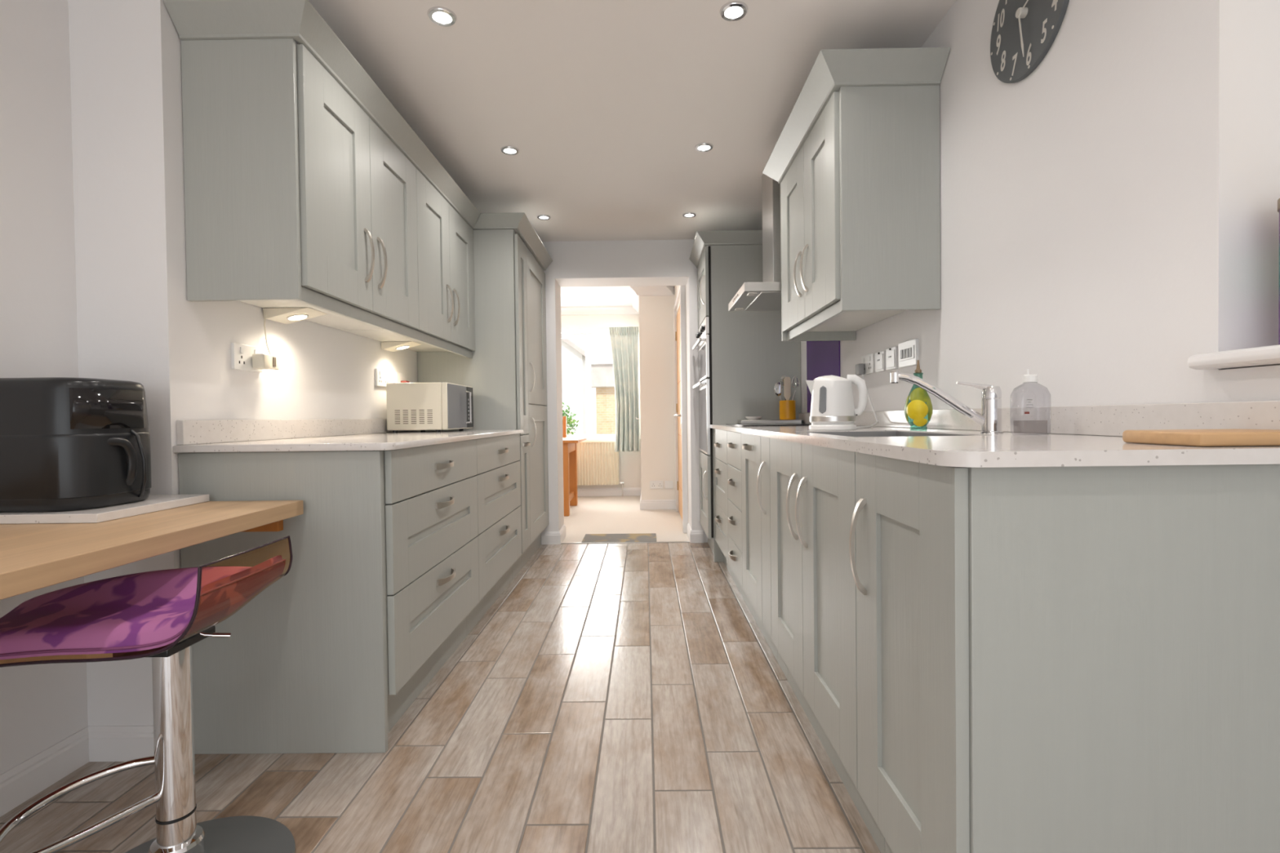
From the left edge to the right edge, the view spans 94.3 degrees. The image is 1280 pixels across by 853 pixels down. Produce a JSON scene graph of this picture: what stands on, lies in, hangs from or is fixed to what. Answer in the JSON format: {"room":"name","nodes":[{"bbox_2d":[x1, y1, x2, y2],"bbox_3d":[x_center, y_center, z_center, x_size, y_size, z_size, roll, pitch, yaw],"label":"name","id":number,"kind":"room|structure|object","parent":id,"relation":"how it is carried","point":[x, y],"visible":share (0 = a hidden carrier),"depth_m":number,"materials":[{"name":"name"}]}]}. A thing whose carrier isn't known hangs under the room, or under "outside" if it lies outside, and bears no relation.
{"room":"kitchen","nodes":[
{"label":"kitchen","id":0,"kind":"room"},
{"bbox_2d":[0,0,88,774],"bbox_3d":[-1.659,-0.161,-0.452,0.095,2.295,4.272,-1,1,1],"label":"wall","id":1,"kind":"structure","parent":0,"point":[43,705],"depth_m":1.57,"materials":[{"name":"white"}]},
{"bbox_2d":[0,725,154,817],"bbox_3d":[-1.460,0.936,-0.378,0.275,0.095,4.189,-1,1,1],"label":"baseboard","id":2,"kind":"structure","parent":1,"relation":"attached to","point":[26,780],"depth_m":1.64,"materials":[{"name":"white wood"}]},
{"bbox_2d":[0,500,303,599],"bbox_3d":[-1.277,0.272,0.685,0.633,0.088,2.038,-1,1,1],"label":"breakfast bar","id":3,"kind":"object","parent":1,"relation":"attached to","point":[34,556],"visible":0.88,"depth_m":1.20,"materials":[{"name":"brown wood"}]},
{"bbox_2d":[0,493,208,524],"bbox_3d":[-1.400,0.206,1.506,0.368,0.020,0.344,-1,1,1],"label":"slab","id":4,"kind":"object","parent":3,"relation":"on","point":[153,503],"visible":0.65,"depth_m":1.38,"materials":[{"name":"white stone"}]},
{"bbox_2d":[0,377,151,512],"bbox_3d":[-1.418,0.040,1.493,0.344,0.312,0.286,-1,1,1],"label":"air fryer","id":5,"kind":"object","parent":4,"relation":"on","point":[67,443],"visible":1,"depth_m":1.37,"materials":[{"name":"black plastic"}]},
{"bbox_2d":[68,0,417,725],"bbox_3d":[-1.520,-0.218,3.099,0.400,2.295,2.834,-1,1,1],"label":"wall","id":6,"kind":"structure","parent":0,"point":[136,322],"depth_m":1.68,"materials":[{"name":"white paint"}]},
{"bbox_2d":[231,342,262,372],"bbox_3d":[-1.324,-0.231,2.005,0.014,0.086,0.143,-1,1,1],"label":"wall socket","id":7,"kind":"object","parent":6,"relation":"attached to","point":[241,354],"visible":0.84,"depth_m":1.98,"materials":[{"name":"white plastic"}]},
{"bbox_2d":[252,353,279,369],"bbox_3d":[-1.295,-0.224,2.060,0.041,0.052,0.093,-1,1,1],"label":"plug adaptor","id":8,"kind":"object","parent":7,"relation":"attached to","point":[260,361],"visible":1,"depth_m":2.02,"materials":[{"name":"beige plastic"}]},
{"bbox_2d":[180,38,418,330],"bbox_3d":[-1.144,-0.758,2.183,0.377,0.758,0.890,-1,1,1],"label":"upper cabinet","id":9,"kind":"object","parent":6,"relation":"attached to","point":[290,184],"visible":1,"depth_m":1.74,"materials":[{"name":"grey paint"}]},
{"bbox_2d":[262,307,327,324],"bbox_3d":[-1.247,-0.401,2.155,0.160,0.036,0.132,-1,1,1],"label":"lamp","id":10,"kind":"object","parent":9,"relation":"attached to","point":[282,315],"visible":1,"depth_m":2.12,"materials":[{"name":"beige plastic"}]},
{"bbox_2d":[263,312,271,354],"bbox_3d":[-1.309,-0.332,2.086,0.032,0.169,0.012,0,1,34],"label":"cable","id":11,"kind":"object","parent":10,"relation":"hanging from","point":[264,313],"visible":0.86,"depth_m":2.08,"materials":[{"name":"beige plastic"}]},
{"bbox_2d":[163,0,552,270],"bbox_3d":[-1.000,-1.190,3.080,0.657,0.074,2.821,-1,1,1],"label":"crown molding","id":12,"kind":"structure","parent":9,"relation":"on","point":[299,20],"depth_m":1.87,"materials":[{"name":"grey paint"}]},
{"bbox_2d":[297,286,472,358],"bbox_3d":[-1.004,-0.409,2.634,0.016,0.041,1.744,-1,1,1],"label":"rail","id":13,"kind":"object","parent":9,"relation":"attached to","point":[310,297],"visible":0.97,"depth_m":2.23,"materials":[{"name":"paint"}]},
{"bbox_2d":[374,368,389,386],"bbox_3d":[-1.315,-0.248,3.036,0.014,0.086,0.145,-1,1,1],"label":"wall socket","id":14,"kind":"object","parent":6,"relation":"attached to","point":[382,376],"visible":0.92,"depth_m":3.02,"materials":[{"name":"white plastic"}]},
{"bbox_2d":[395,372,404,382],"bbox_3d":[-1.315,-0.253,3.253,0.011,0.083,0.110,-1,1,1],"label":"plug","id":15,"kind":"object","parent":6,"relation":"attached to","point":[398,376],"visible":0.51,"depth_m":3.23,"materials":[{"name":"white plastic"}]},
{"bbox_2d":[343,168,475,351],"bbox_3d":[-1.137,-0.793,3.065,0.377,0.716,0.872,-1,1,1],"label":"upper cabinet","id":16,"kind":"object","parent":6,"relation":"attached to","point":[445,241],"visible":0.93,"depth_m":2.96,"materials":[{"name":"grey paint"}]},
{"bbox_2d":[381,341,420,351],"bbox_3d":[-1.238,-0.415,3.090,0.160,0.036,0.132,-1,1,1],"label":"lamp","id":17,"kind":"object","parent":16,"relation":"attached to","point":[398,345],"visible":1,"depth_m":3.04,"materials":[{"name":"beige plastic"}]},
{"bbox_2d":[0,495,880,852],"bbox_3d":[-0.916,0.962,2.444,4.500,0.060,10.040,-1,1,1],"label":"floor","id":18,"kind":"structure","parent":0,"point":[620,697],"depth_m":1.70,"materials":[{"name":"brown wood"}]},
{"bbox_2d":[0,535,295,852],"bbox_3d":[-1.105,0.603,1.200,0.718,0.701,0.459,-1,1,1],"label":"bar stool","id":19,"kind":"object","parent":18,"relation":"on","point":[177,828],"visible":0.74,"depth_m":1.20,"materials":[{"name":"silver metal"}]},
{"bbox_2d":[0,555,285,659],"bbox_3d":[-1.110,0.371,1.218,0.618,0.158,0.262,-1,1,1],"label":"seat","id":20,"kind":"object","parent":19,"relation":"on","point":[148,610],"visible":0.98,"depth_m":1.18,"materials":[{"name":"purple plastic"}]},
{"bbox_2d":[177,439,479,754],"bbox_3d":[-1.002,0.501,2.163,0.632,0.872,0.912,-1,1,1],"label":"drawer unit","id":21,"kind":"object","parent":18,"relation":"on","point":[380,588],"visible":0.96,"depth_m":1.71,"materials":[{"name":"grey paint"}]},
{"bbox_2d":[173,429,523,453],"bbox_3d":[-1.008,0.046,2.599,0.623,0.022,1.828,-1,1,1],"label":"countertop","id":22,"kind":"structure","parent":21,"relation":"on","point":[399,440],"depth_m":1.82,"materials":[{"name":"white stone"}]},
{"bbox_2d":[176,418,421,444],"bbox_3d":[-1.311,0.003,2.608,0.020,0.070,1.812,-1,1,1],"label":"upstand","id":23,"kind":"object","parent":22,"relation":"on","point":[188,432],"visible":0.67,"depth_m":2.08,"materials":[{"name":"white stone"}]},
{"bbox_2d":[386,382,473,432],"bbox_3d":[-1.104,-0.099,3.213,0.347,0.252,0.441,-1,1,1],"label":"microwave","id":24,"kind":"object","parent":22,"relation":"on","point":[437,406],"visible":0.99,"depth_m":3.00,"materials":[{"name":"beige plastic"}]},
{"bbox_2d":[417,229,530,579],"bbox_3d":[-0.996,-0.123,3.647,0.632,2.074,0.272,-1,1,1],"label":"tall cabinet","id":25,"kind":"object","parent":18,"relation":"on","point":[497,371],"visible":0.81,"depth_m":3.51,"materials":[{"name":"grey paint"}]},
{"bbox_2d":[466,433,521,635],"bbox_3d":[-0.994,0.487,3.070,0.632,0.872,0.900,-1,1,1],"label":"drawer unit","id":26,"kind":"object","parent":18,"relation":"on","point":[498,475],"visible":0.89,"depth_m":2.97,"materials":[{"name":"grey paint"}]},
{"bbox_2d":[521,246,549,568],"bbox_3d":[-0.991,-0.131,4.147,0.632,2.074,0.726,-1,1,1],"label":"tall cabinet","id":27,"kind":"object","parent":18,"relation":"on","point":[535,276],"visible":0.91,"depth_m":4.13,"materials":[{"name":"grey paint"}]},
{"bbox_2d":[562,416,569,479],"bbox_3d":[-1.054,0.374,6.856,0.480,0.980,0.460,-1,1,1],"label":"dining chair","id":28,"kind":"object","parent":18,"relation":"on","point":[564,418],"visible":0.06,"depth_m":6.67,"materials":[{"name":"orange wood"}]},
{"bbox_2d":[562,436,586,515],"bbox_3d":[-1.141,0.503,6.199,1.095,0.745,0.880,-1,1,1],"label":"dining table","id":29,"kind":"object","parent":18,"relation":"on","point":[570,494],"visible":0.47,"depth_m":6.10,"materials":[{"name":"orange wood"}]},
{"bbox_2d":[581,533,656,542],"bbox_3d":[-0.159,0.883,4.696,0.575,0.009,0.320,-1,1,1],"label":"door mat","id":30,"kind":"object","parent":18,"relation":"on","point":[645,537],"visible":1,"depth_m":4.68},
{"bbox_2d":[713,428,739,591],"bbox_3d":[0.755,0.453,3.570,0.607,0.882,0.654,-1,1,1],"label":"drawer unit","id":31,"kind":"object","parent":18,"relation":"on","point":[720,437],"visible":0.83,"depth_m":3.51,"materials":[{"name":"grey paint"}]},
{"bbox_2d":[727,431,755,619],"bbox_3d":[0.750,0.462,3.005,0.607,0.882,0.474,-1,1,1],"label":"drawer unit","id":32,"kind":"object","parent":18,"relation":"on","point":[734,438],"visible":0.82,"depth_m":2.96,"materials":[{"name":"green paint"}]},
{"bbox_2d":[697,244,800,561],"bbox_3d":[0.733,-0.153,4.192,0.647,2.074,0.605,-1,1,1],"label":"housing","id":33,"kind":"object","parent":18,"relation":"on","point":[748,354],"visible":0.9,"depth_m":3.88,"materials":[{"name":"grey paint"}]},
{"bbox_2d":[692,316,711,454],"bbox_3d":[0.607,-0.273,4.191,0.425,0.908,0.596,-1,1,1],"label":"double oven","id":34,"kind":"object","parent":33,"relation":"in","point":[703,334],"visible":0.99,"depth_m":4.02,"materials":[{"name":"silver metal"}]},
{"bbox_2d":[688,230,762,267],"bbox_3d":[0.706,-1.228,4.144,0.673,0.074,0.662,-1,1,1],"label":"crown molding","id":35,"kind":"structure","parent":33,"relation":"on","point":[703,239],"depth_m":3.85,"materials":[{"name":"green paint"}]},
{"bbox_2d":[741,433,777,662],"bbox_3d":[0.746,0.469,2.535,0.607,0.882,0.465,-1,1,1],"label":"base cabinet","id":36,"kind":"object","parent":18,"relation":"on","point":[750,444],"visible":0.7,"depth_m":2.54,"materials":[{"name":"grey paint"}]},
{"bbox_2d":[756,436,787,679],"bbox_3d":[0.743,0.474,2.218,0.607,0.882,0.168,-1,1,1],"label":"base cabinet","id":37,"kind":"object","parent":18,"relation":"on","point":[764,469],"visible":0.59,"depth_m":2.21,"materials":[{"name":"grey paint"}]},
{"bbox_2d":[769,437,884,852],"bbox_3d":[0.739,0.482,1.700,0.607,0.882,0.865,-1,1,1],"label":"base cabinet","id":38,"kind":"object","parent":18,"relation":"on","point":[812,486],"visible":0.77,"depth_m":1.56,"materials":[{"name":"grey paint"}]},
{"bbox_2d":[848,452,1279,852],"bbox_3d":[0.733,0.492,1.060,0.607,0.882,0.414,-1,1,1],"label":"base cabinet","id":39,"kind":"object","parent":18,"relation":"on","point":[1074,659],"visible":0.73,"depth_m":0.85,"materials":[{"name":"green paint"}]},
{"bbox_2d":[710,424,1279,467],"bbox_3d":[0.743,0.018,2.355,0.598,0.022,3.070,-1,1,1],"label":"countertop","id":40,"kind":"structure","parent":39,"relation":"on","point":[1006,449],"depth_m":0.89,"materials":[{"name":"white stone"}]},
{"bbox_2d":[725,422,811,426],"bbox_3d":[0.763,-0.012,3.364,0.465,0.006,0.660,-1,1,1],"label":"cooktop","id":41,"kind":"object","parent":40,"relation":"in","point":[769,424],"visible":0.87,"depth_m":3.17,"materials":[{"name":"black glass"}]},
{"bbox_2d":[737,419,804,423],"bbox_3d":[0.829,-0.030,3.788,0.390,0.026,0.160,-1,1,1],"label":"tray","id":42,"kind":"object","parent":40,"relation":"on","point":[756,421],"visible":0.73,"depth_m":3.71,"materials":[{"name":"silver metal"}]},
{"bbox_2d":[745,416,761,420],"bbox_3d":[0.724,-0.053,3.783,0.104,0.022,0.104,-1,1,1],"label":"dish","id":43,"kind":"object","parent":42,"relation":"on","point":[748,418],"visible":1,"depth_m":3.75,"materials":[{"name":"white ceramic"}]},
{"bbox_2d":[779,400,795,419],"bbox_3d":[0.938,-0.105,3.776,0.100,0.121,0.100,-1,1,1],"label":"pot","id":44,"kind":"object","parent":42,"relation":"on","point":[787,407],"visible":0.98,"depth_m":3.73,"materials":[{"name":"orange ceramic"}]},
{"bbox_2d":[773,382,782,400],"bbox_3d":[0.892,-0.169,3.785,0.077,0.229,0.009,-1,1,1],"label":"serving spoon","id":45,"kind":"object","parent":44,"relation":"in","point":[778,388],"visible":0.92,"depth_m":3.78,"materials":[{"name":"silver metal"}]},
{"bbox_2d":[779,374,788,399],"bbox_3d":[0.929,-0.193,3.799,0.062,0.274,0.019,-1,1,1],"label":"ladle","id":46,"kind":"object","parent":44,"relation":"in","point":[782,377],"visible":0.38,"depth_m":3.80,"materials":[{"name":"silver metal"}]},
{"bbox_2d":[783,377,791,399],"bbox_3d":[0.929,-0.185,3.749,0.042,0.254,0.023,-1,1,1],"label":"wooden spatula","id":47,"kind":"object","parent":44,"relation":"in","point":[787,380],"visible":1,"depth_m":3.74,"materials":[{"name":"brown wood"}]},
{"bbox_2d":[805,374,867,430],"bbox_3d":[0.694,-0.087,2.127,0.162,0.197,0.175,-1,1,-34],"label":"kettle","id":48,"kind":"object","parent":40,"relation":"on","point":[832,405],"visible":1,"depth_m":2.08,"materials":[{"name":"white plastic"}]},
{"bbox_2d":[856,374,878,428],"bbox_3d":[0.932,-0.118,2.434,0.080,0.242,0.628,0,1,24],"label":"cable","id":49,"kind":"object","parent":40,"relation":"on","point":[870,401],"visible":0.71,"depth_m":2.52,"materials":[{"name":"white plastic"}]},
{"bbox_2d":[812,431,973,436],"bbox_3d":[0.689,0.116,1.706,0.342,0.187,0.577,-1,1,1],"label":"sink","id":50,"kind":"object","parent":40,"relation":"in","point":[880,433],"visible":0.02,"depth_m":1.99,"materials":[{"name":"silver metal"}]},
{"bbox_2d":[904,360,933,429],"bbox_3d":[0.941,-0.107,2.010,0.087,0.235,0.088,-1,1,1],"label":"dish soap bottle","id":51,"kind":"object","parent":40,"relation":"on","point":[920,409],"visible":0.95,"depth_m":1.98,"materials":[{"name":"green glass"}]},
{"bbox_2d":[904,395,908,422],"bbox_3d":[0.904,-0.059,2.012,0.012,0.091,0.026,-1,1,1],"label":"painting","id":52,"kind":"object","parent":51,"relation":"attached to","point":[906,406],"depth_m":2.01,"materials":[{"name":"paint"}]},
{"bbox_2d":[906,400,928,420],"bbox_3d":[0.923,-0.055,1.980,0.067,0.068,0.016,0,1,32],"label":"painting","id":53,"kind":"object","parent":51,"relation":"attached to","point":[917,410],"depth_m":1.97,"materials":[{"name":"paint"}]},
{"bbox_2d":[909,387,928,402],"bbox_3d":[0.934,-0.104,1.984,0.063,0.052,0.027,0,1,17],"label":"painting","id":54,"kind":"object","parent":51,"relation":"on","point":[918,394],"depth_m":1.98,"materials":[{"name":"green paint"}]},
{"bbox_2d":[912,417,927,426],"bbox_3d":[0.935,-0.014,1.981,0.046,0.029,0.017,0,1,14],"label":"painting","id":55,"kind":"object","parent":51,"relation":"attached to","point":[920,422],"depth_m":1.98,"materials":[{"name":"paint"}]},
{"bbox_2d":[925,391,933,420],"bbox_3d":[0.964,-0.070,1.979,0.026,0.100,0.022,-1,1,1],"label":"painting","id":56,"kind":"object","parent":51,"relation":"attached to","point":[929,409],"depth_m":1.97,"materials":[{"name":"green paint"}]},
{"bbox_2d":[890,370,1003,433],"bbox_3d":[0.805,-0.065,1.562,0.279,0.169,0.052,-1,1,6],"label":"mixer tap","id":57,"kind":"object","parent":40,"relation":"on","point":[990,420],"visible":0.99,"depth_m":1.55,"materials":[{"name":"silver metal"}]},
{"bbox_2d":[1009,368,1051,435],"bbox_3d":[0.940,-0.059,1.430,0.080,0.158,0.050,-1,1,1],"label":"soap bottle","id":58,"kind":"object","parent":40,"relation":"on","point":[1027,378],"visible":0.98,"depth_m":1.42,"materials":[{"name":"clear plastic"}]},
{"bbox_2d":[798,400,1279,436],"bbox_3d":[1.033,-0.030,2.359,0.020,0.066,3.056,-1,1,1],"label":"upstand","id":59,"kind":"object","parent":40,"relation":"on","point":[1106,420],"visible":0.64,"depth_m":1.28,"materials":[{"name":"white stone"}]},
{"bbox_2d":[1122,428,1279,446],"bbox_3d":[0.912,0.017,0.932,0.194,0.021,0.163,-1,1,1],"label":"chopping board","id":60,"kind":"object","parent":40,"relation":"on","point":[1233,437],"visible":1,"depth_m":0.87,"materials":[{"name":"brown wood"}]},
{"bbox_2d":[562,402,578,435],"bbox_3d":[-1.731,0.209,10.813,1.262,1.452,1.008,-1,1,1],"label":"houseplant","id":61,"kind":"object","parent":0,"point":[569,421],"visible":0.1,"depth_m":10.83,"materials":[{"name":"green plant"}]},
{"bbox_2d":[560,314,641,488],"bbox_3d":[-0.887,-0.296,7.384,4.500,2.300,0.280,-1,1,1],"label":"wall","id":62,"kind":"structure","parent":0,"point":[629,462],"depth_m":7.23,"materials":[{"name":"white paint"}]},
{"bbox_2d":[560,327,608,329],"bbox_3d":[-0.890,-1.168,7.165,1.720,0.030,0.131,-1,1,1],"label":"rail","id":63,"kind":"object","parent":62,"relation":"attached to","point":[592,328],"visible":0.43,"depth_m":7.10,"materials":[{"name":"white plastic"}]},
{"bbox_2d":[561,333,615,438],"bbox_3d":[-0.885,-0.496,7.376,1.610,1.300,0.070,-1,1,1],"label":"window","id":64,"kind":"structure","parent":62,"relation":"in","point":[588,361],"depth_m":7.34,"materials":[{"name":"white plastic"}]},
{"bbox_2d":[582,438,615,441],"bbox_3d":[-0.878,0.170,7.272,1.690,0.032,0.160,-1,1,1],"label":"trim","id":65,"kind":"structure","parent":62,"relation":"attached to","point":[588,439],"depth_m":7.19,"materials":[{"name":"white"}]},
{"bbox_2d":[577,440,624,496],"bbox_3d":[-0.688,0.517,7.210,0.989,0.675,0.089,-1,1,1],"label":"radiator","id":66,"kind":"object","parent":62,"relation":"attached to","point":[597,461],"visible":0.57,"depth_m":7.17,"materials":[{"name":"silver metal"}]},
{"bbox_2d":[577,440,615,443],"bbox_3d":[-0.721,0.190,7.191,0.933,0.020,0.060,-1,1,1],"label":"grille","id":67,"kind":"object","parent":66,"relation":"attached to","point":[594,442],"depth_m":7.16,"materials":[{"name":"white metal"}]},
{"bbox_2d":[560,285,675,315],"bbox_3d":[-1.397,-1.383,6.641,3.520,0.090,1.180,-1,1,1],"label":"trim","id":68,"kind":"structure","parent":62,"relation":"attached to","point":[636,291],"depth_m":7.13,"materials":[{"name":"white paint"}]},
{"bbox_2d":[577,487,675,510],"bbox_3d":[-1.372,0.821,6.714,3.515,0.100,1.105,-1,1,1],"label":"baseboard","id":69,"kind":"structure","parent":62,"relation":"attached to","point":[628,491],"depth_m":7.24,"materials":[{"name":"white wood"}]},
{"bbox_2d":[523,239,708,542],"bbox_3d":[-0.197,-0.260,4.654,3.018,2.295,0.300,-1,1,1],"label":"wall","id":70,"kind":"structure","parent":0,"point":[625,263],"depth_m":4.50,"materials":[{"name":"white paint"}]},
{"bbox_2d":[541,524,565,544],"bbox_3d":[-0.675,0.847,4.669,0.145,0.095,0.315,-1,1,1],"label":"baseboard","id":71,"kind":"structure","parent":70,"relation":"attached to","point":[547,537],"depth_m":4.51,"materials":[{"name":"white wood"}]},
{"bbox_2d":[560,541,689,543],"bbox_3d":[-0.112,0.886,4.539,1.013,0.006,0.026,-1,1,1],"label":"trim","id":72,"kind":"structure","parent":70,"relation":"attached to","point":[656,541],"depth_m":4.53,"materials":[{"name":"silver metal"}]},
{"bbox_2d":[295,0,955,306],"bbox_3d":[-0.896,-1.412,2.356,4.600,0.111,10.140,-1,1,1],"label":"ceiling","id":73,"kind":"structure","parent":0,"point":[606,105],"depth_m":2.44,"materials":[{"name":"white paint"}]},
{"bbox_2d":[426,6,457,26],"bbox_3d":[-0.654,-1.355,1.965,0.093,0.008,0.093,-1,1,1],"label":"recessed light","id":74,"kind":"object","parent":73,"relation":"in","point":[440,15],"visible":1,"depth_m":1.96,"materials":[{"name":"silver metal"}]},
{"bbox_2d":[500,145,519,155],"bbox_3d":[-0.645,-1.370,2.950,0.093,0.008,0.093,-1,1,1],"label":"recessed light","id":75,"kind":"object","parent":73,"relation":"in","point":[508,149],"visible":1,"depth_m":2.94,"materials":[{"name":"silver metal"}]},
{"bbox_2d":[537,214,551,219],"bbox_3d":[-0.637,-1.386,3.934,0.093,0.008,0.093,-1,1,1],"label":"recessed light","id":76,"kind":"object","parent":73,"relation":"in","point":[539,216],"visible":1,"depth_m":3.93,"materials":[{"name":"silver metal"}]},
{"bbox_2d":[682,212,696,217],"bbox_3d":[0.326,-1.398,3.926,0.093,0.008,0.093,-1,1,1],"label":"recessed light","id":77,"kind":"object","parent":73,"relation":"in","point":[688,215],"visible":1,"depth_m":3.92,"materials":[{"name":"silver metal"}]},
{"bbox_2d":[694,142,713,151],"bbox_3d":[0.317,-1.382,2.941,0.093,0.008,0.093,-1,1,1],"label":"recessed light","id":78,"kind":"object","parent":73,"relation":"in","point":[704,146],"visible":1,"depth_m":2.94,"materials":[{"name":"silver metal"}]},
{"bbox_2d":[719,0,747,21],"bbox_3d":[0.309,-1.367,1.956,0.093,0.008,0.093,-1,1,1],"label":"recessed light","id":79,"kind":"object","parent":73,"relation":"in","point":[732,11],"visible":1,"depth_m":1.95,"materials":[{"name":"silver metal"}]},
{"bbox_2d":[639,295,675,499],"bbox_3d":[0.197,-0.299,6.690,0.380,2.300,1.090,-1,1,1],"label":"wall pier","id":80,"kind":"object","parent":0,"point":[656,333],"visible":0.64,"depth_m":6.14,"materials":[{"name":"white paint"}]},
{"bbox_2d":[607,326,639,452],"bbox_3d":[-0.192,-0.443,7.082,0.378,1.485,0.080,-1,1,1],"label":"curtain","id":81,"kind":"object","parent":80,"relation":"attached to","point":[624,340],"visible":0.99,"depth_m":7.07,"materials":[{"name":"fabric"}]},
{"bbox_2d":[649,480,663,488],"bbox_3d":[0.173,0.604,6.155,0.140,0.083,0.012,-1,1,1],"label":"wall socket","id":82,"kind":"object","parent":80,"relation":"attached to","point":[653,484],"visible":1,"depth_m":6.15,"materials":[{"name":"white plastic"}]},
{"bbox_2d":[664,480,673,488],"bbox_3d":[0.300,0.603,6.154,0.085,0.080,0.011,-1,1,1],"label":"blank plate","id":83,"kind":"object","parent":80,"relation":"attached to","point":[668,484],"visible":1,"depth_m":6.15,"materials":[{"name":"white plastic"}]},
{"bbox_2d":[674,285,688,523],"bbox_3d":[0.431,-0.283,5.476,0.130,2.300,1.354,-1,1,1],"label":"wall","id":84,"kind":"structure","parent":0,"point":[676,287],"depth_m":4.85,"materials":[{"name":"white paint"}]},
{"bbox_2d":[673,285,688,533],"bbox_3d":[0.358,-0.161,5.445,0.101,2.060,1.140,-1,1,1],"label":"door","id":85,"kind":"structure","parent":84,"relation":"in","point":[679,319],"depth_m":5.15,"materials":[{"name":"brown wood"}]},
{"bbox_2d":[687,523,703,542],"bbox_3d":[0.431,0.833,4.659,0.102,0.095,0.315,-1,1,1],"label":"baseboard","id":86,"kind":"structure","parent":84,"relation":"attached to","point":[694,535],"depth_m":4.50,"materials":[{"name":"white wood"}]},
{"bbox_2d":[800,0,1279,413],"bbox_3d":[1.155,-0.220,1.089,0.250,2.295,7.406,-1,1,1],"label":"wall","id":87,"kind":"structure","parent":0,"point":[1109,215],"depth_m":1.31,"materials":[{"name":"white paint"}]},
{"bbox_2d":[728,173,781,311],"bbox_3d":[0.770,-1.030,3.172,0.533,0.726,0.560,-1,1,1],"label":"extractor hood","id":88,"kind":"object","parent":87,"relation":"attached to","point":[766,295],"visible":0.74,"depth_m":3.08,"materials":[{"name":"silver metal"}]},
{"bbox_2d":[806,340,839,413],"bbox_3d":[1.045,-0.377,3.410,0.007,0.590,0.620,-1,1,1],"label":"backsplash","id":89,"kind":"structure","parent":87,"relation":"attached to","point":[823,357],"depth_m":3.41,"materials":[{"name":"purple glass"}]},
{"bbox_2d":[780,84,940,341],"bbox_3d":[0.841,-0.791,2.458,0.385,0.764,0.839,-1,1,1],"label":"upper cabinet","id":90,"kind":"object","parent":87,"relation":"attached to","point":[860,196],"visible":1,"depth_m":2.04,"materials":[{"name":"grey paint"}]},
{"bbox_2d":[762,47,950,183],"bbox_3d":[0.815,-1.214,2.450,0.425,0.083,0.983,-1,1,1],"label":"crown molding","id":91,"kind":"structure","parent":90,"relation":"on","point":[832,69],"depth_m":2.02,"materials":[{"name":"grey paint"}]},
{"bbox_2d":[861,353,875,374],"bbox_3d":[1.038,-0.283,2.708,0.014,0.088,0.147,-1,1,1],"label":"wall socket","id":92,"kind":"object","parent":87,"relation":"attached to","point":[868,360],"visible":0.87,"depth_m":2.68,"materials":[{"name":"white plastic"}]},
{"bbox_2d":[855,363,864,375],"bbox_3d":[1.016,-0.263,2.747,0.028,0.052,0.050,-1,1,1],"label":"plug","id":93,"kind":"object","parent":92,"relation":"attached to","point":[860,368],"visible":0.97,"depth_m":2.72,"materials":[{"name":"grey plastic"}]},
{"bbox_2d":[875,350,885,372],"bbox_3d":[1.036,-0.280,2.564,0.016,0.086,0.098,-1,1,1],"label":"wall switch","id":94,"kind":"object","parent":87,"relation":"attached to","point":[880,357],"visible":0.97,"depth_m":2.54,"materials":[{"name":"white plastic"}]},
{"bbox_2d":[885,346,897,370],"bbox_3d":[1.035,-0.280,2.446,0.016,0.090,0.098,-1,1,1],"label":"wall switch","id":95,"kind":"object","parent":87,"relation":"attached to","point":[891,353],"visible":0.98,"depth_m":2.43,"materials":[{"name":"white plastic"}]},
{"bbox_2d":[897,338,918,368],"bbox_3d":[1.033,-0.281,2.294,0.016,0.098,0.155,-1,1,1],"label":"wall switch","id":96,"kind":"object","parent":87,"relation":"attached to","point":[908,350],"visible":0.96,"depth_m":2.27,"materials":[{"name":"white plastic"}]},
{"bbox_2d":[990,0,1069,83],"bbox_3d":[1.007,-1.086,1.558,0.032,0.320,0.320,-1,1,1],"label":"wall clock","id":97,"kind":"object","parent":87,"relation":"attached to","point":[1023,33],"visible":1,"depth_m":1.56,"materials":[{"name":"grey stone"}]},
{"bbox_2d":[1187,344,1279,369],"bbox_3d":[1.105,-0.105,0.247,0.238,0.028,1.676,-1,1,1],"label":"windowsill","id":98,"kind":"structure","parent":87,"relation":"attached to","point":[1264,356],"depth_m":0.99,"materials":[{"name":"white wood"}]},
{"bbox_2d":[1277,198,1279,344],"bbox_3d":[1.121,-0.260,0.971,0.108,0.258,0.108,-1,1,1],"label":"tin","id":99,"kind":"object","parent":98,"relation":"on","point":[1278,200],"visible":0.8,"depth_m":1.00,"materials":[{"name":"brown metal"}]},
{"label":"outside","id":100,"kind":"structure","parent":0,"visible":0},
{"bbox_3d":[-1.821,0.847,18.792,24.000,0.080,22.480,-1,1,1],"label":"garden","id":101,"kind":"object","parent":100,"visible":0},
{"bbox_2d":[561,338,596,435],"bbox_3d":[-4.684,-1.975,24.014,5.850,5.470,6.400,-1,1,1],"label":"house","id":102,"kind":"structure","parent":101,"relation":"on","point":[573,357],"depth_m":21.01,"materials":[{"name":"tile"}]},
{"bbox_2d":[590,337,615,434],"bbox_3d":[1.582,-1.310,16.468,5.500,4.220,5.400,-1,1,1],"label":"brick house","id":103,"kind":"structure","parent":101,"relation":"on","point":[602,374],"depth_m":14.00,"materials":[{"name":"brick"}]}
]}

